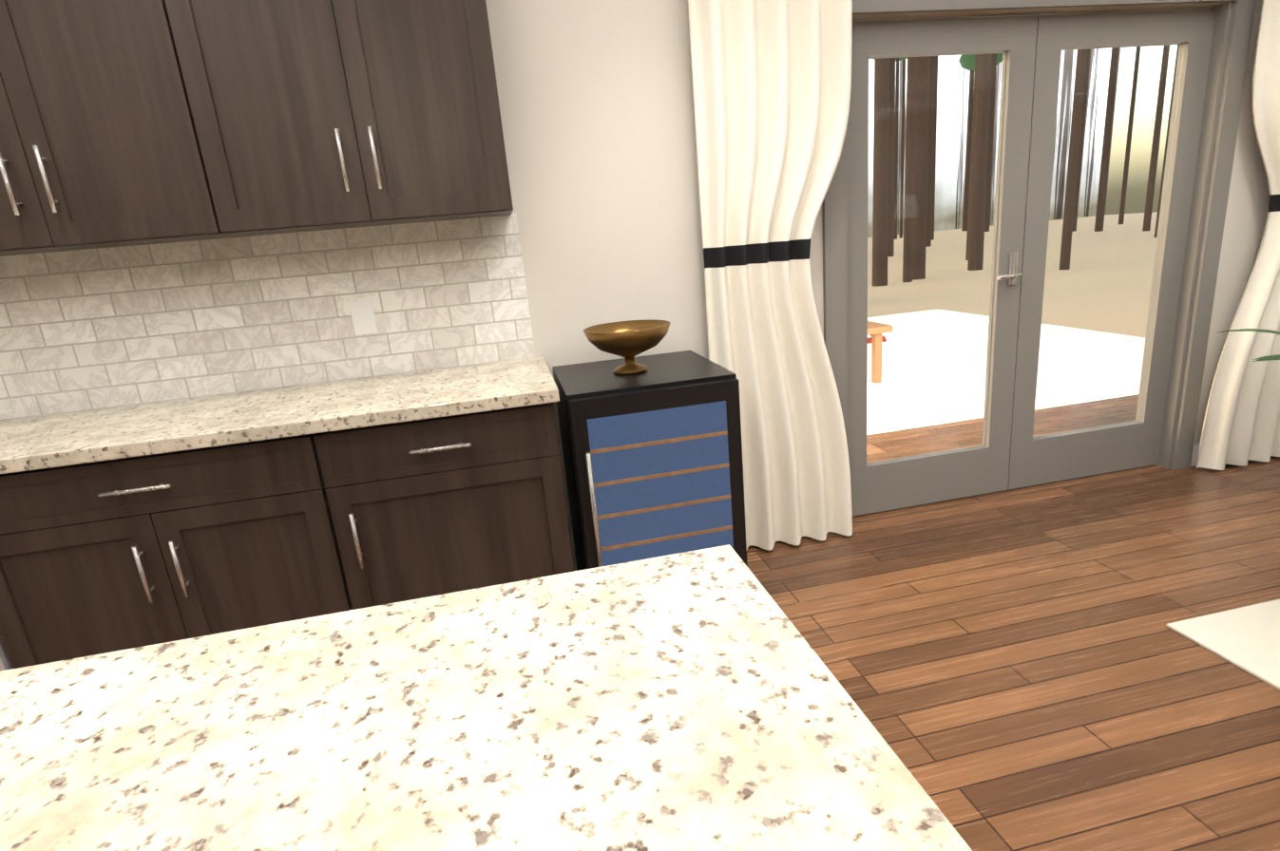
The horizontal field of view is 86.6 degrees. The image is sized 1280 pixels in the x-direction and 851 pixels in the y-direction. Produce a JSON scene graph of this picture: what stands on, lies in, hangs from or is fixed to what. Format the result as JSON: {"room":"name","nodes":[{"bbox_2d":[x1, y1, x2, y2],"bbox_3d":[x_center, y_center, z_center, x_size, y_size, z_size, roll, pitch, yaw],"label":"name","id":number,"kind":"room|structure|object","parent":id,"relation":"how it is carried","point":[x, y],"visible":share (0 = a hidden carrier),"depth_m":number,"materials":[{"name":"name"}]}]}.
{"room":"kitchen","nodes":[
{"label":"kitchen","id":0,"kind":"room"},
{"bbox_2d":[485,0,1269,572],"bbox_3d":[-0.987,-0.731,2.406,9.700,2.930,0.150,-8,16,-10],"label":"wall","id":1,"kind":"structure","parent":0,"point":[596,103],"depth_m":2.49,"materials":[{"name":"paint"}]},
{"bbox_2d":[0,0,252,256],"bbox_3d":[-1.702,-1.046,1.885,0.848,1.065,0.385,-8,16,-10],"label":"upper cabinet","id":2,"kind":"object","parent":1,"relation":"attached to","point":[100,146],"visible":0.98,"depth_m":1.84,"materials":[{"name":"brown wood"}]},
{"bbox_2d":[0,212,534,420],"bbox_3d":[-1.949,-0.279,2.231,3.140,0.560,0.016,-8,16,-10],"label":"backsplash","id":3,"kind":"structure","parent":1,"relation":"attached to","point":[88,329],"depth_m":2.33,"materials":[{"name":"tile"}]},
{"bbox_2d":[164,0,513,235],"bbox_3d":[-0.878,-1.160,2.031,0.838,1.065,0.385,-8,16,-10],"label":"upper cabinet","id":4,"kind":"object","parent":1,"relation":"attached to","point":[314,115],"visible":1,"depth_m":1.95,"materials":[{"name":"brown wood"}]},
{"bbox_2d":[687,0,1279,551],"bbox_3d":[1.709,-0.980,2.845,3.336,2.710,0.286,-8,16,-10],"label":"french door","id":5,"kind":"structure","parent":1,"relation":"in","point":[781,95],"depth_m":2.81,"materials":[{"name":"grey wood"}]},
{"bbox_2d":[1190,442,1200,466],"bbox_3d":[1.945,0.254,3.204,3.370,0.110,0.014,-8,16,-10],"label":"baseboard","id":6,"kind":"structure","parent":1,"relation":"attached to","point":[1195,448],"depth_m":3.34,"materials":[{"name":"white"}]},
{"bbox_2d":[746,394,1279,850],"bbox_3d":[3.516,1.322,-0.712,16.850,0.100,10.900,-8,16,-10],"label":"floor","id":7,"kind":"structure","parent":0,"point":[1021,670],"depth_m":2.13,"materials":[{"name":"brown wood"}]},
{"bbox_2d":[0,637,12,671],"bbox_3d":[-2.133,0.536,2.070,0.655,0.876,0.620,-8,16,-10],"label":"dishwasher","id":8,"kind":"object","parent":7,"relation":"on","point":[5,664],"depth_m":1.87,"materials":[{"name":"silver metal"}]},
{"bbox_2d":[0,434,352,668],"bbox_3d":[-1.371,0.432,2.193,0.894,0.878,0.642,-8,16,-10],"label":"base cabinet","id":9,"kind":"object","parent":7,"relation":"on","point":[103,557],"visible":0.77,"depth_m":1.89,"materials":[{"name":"brown wood"}]},
{"bbox_2d":[313,402,573,610],"bbox_3d":[-0.603,0.325,2.330,0.673,0.878,0.642,-8,16,-10],"label":"base cabinet","id":10,"kind":"object","parent":7,"relation":"on","point":[431,507],"visible":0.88,"depth_m":2.02,"materials":[{"name":"brown wood"}]},
{"bbox_2d":[0,544,972,850],"bbox_3d":[-0.374,0.852,-0.237,1.548,1.211,2.310,-8,16,-10],"label":"kitchen island","id":11,"kind":"object","parent":7,"relation":"on","point":[697,700],"visible":1,"depth_m":0.60,"materials":[{"name":"beige stone"}]},
{"bbox_2d":[552,350,747,571],"bbox_3d":[0.031,0.233,2.463,0.545,0.875,0.593,-8,16,-10],"label":"wine fridge","id":12,"kind":"object","parent":7,"relation":"on","point":[653,461],"visible":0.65,"depth_m":2.17,"materials":[{"name":"black plastic"}]},
{"bbox_2d":[583,319,670,374],"bbox_3d":[-0.039,-0.265,2.335,0.300,0.157,0.300,-8,16,-10],"label":"bowl","id":13,"kind":"object","parent":12,"relation":"on","point":[629,340],"visible":1,"depth_m":2.26,"materials":[{"name":"brown metal"}]},
{"bbox_2d":[1165,599,1279,690],"bbox_3d":[2.922,0.814,1.081,2.050,0.011,2.610,-8,16,-10],"label":"rug","id":14,"kind":"object","parent":7,"relation":"on","point":[1246,639],"visible":0.95,"depth_m":2.05,"materials":[{"name":"white fabric"}]},
{"bbox_2d":[1214,328,1279,362],"bbox_3d":[3.105,-0.293,2.589,1.240,1.292,1.047,-8,16,-10],"label":"plant","id":15,"kind":"object","parent":7,"relation":"on","point":[1270,357],"visible":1,"depth_m":2.87,"materials":[{"name":"green plant"}]},
{"bbox_3d":[-2.903,0.645,1.921,0.921,0.878,0.642,-8,16,-10],"label":"base cabinet","id":16,"kind":"object","parent":7,"relation":"on","visible":0},
{"bbox_2d":[0,356,559,474],"bbox_3d":[-1.846,0.049,1.998,3.172,0.040,0.634,-8,16,-10],"label":"countertop","id":17,"kind":"structure","parent":16,"relation":"on","point":[55,440],"depth_m":1.98,"materials":[{"name":"stone"}]},
{"label":"outside","id":18,"kind":"structure","parent":0,"visible":0},
{"bbox_2d":[867,47,1120,237],"bbox_3d":[-4.780,-22.331,38.085,75.000,26.200,0.001,-8,16,-10],"label":"sky","id":19,"kind":"structure","parent":18,"point":[951,142],"depth_m":45.16,"materials":[{"name":"white"}]},
{"bbox_2d":[866,211,1157,435],"bbox_3d":[-0.139,-5.502,25.089,75.000,0.220,44.850,-8,16,-10],"label":"ground","id":20,"kind":"structure","parent":18,"point":[915,303],"depth_m":8.04,"materials":[{"name":"beige soil"}]},
{"bbox_2d":[867,334,886,343],"bbox_3d":[0.750,-1.196,6.694,4.039,1.345,0.668,-8,16,-10],"label":"stand","id":21,"kind":"object","parent":20,"relation":"on","point":[884,339],"depth_m":7.44,"materials":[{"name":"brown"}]},
{"bbox_2d":[867,321,892,383],"bbox_3d":[1.670,-0.661,5.974,0.600,0.480,1.000,-8,16,-10],"label":"patio table","id":22,"kind":"object","parent":20,"relation":"on","point":[881,329],"depth_m":5.60,"materials":[{"name":"brown wood"}]},
{"bbox_2d":[871,44,1179,286],"bbox_3d":[2.634,-15.422,22.678,45.509,19.978,29.676,-8,16,-10],"label":"pine trees","id":23,"kind":"object","parent":20,"relation":"on","point":[888,82],"depth_m":15.16,"materials":[{"name":"brown plant"}]}
]}

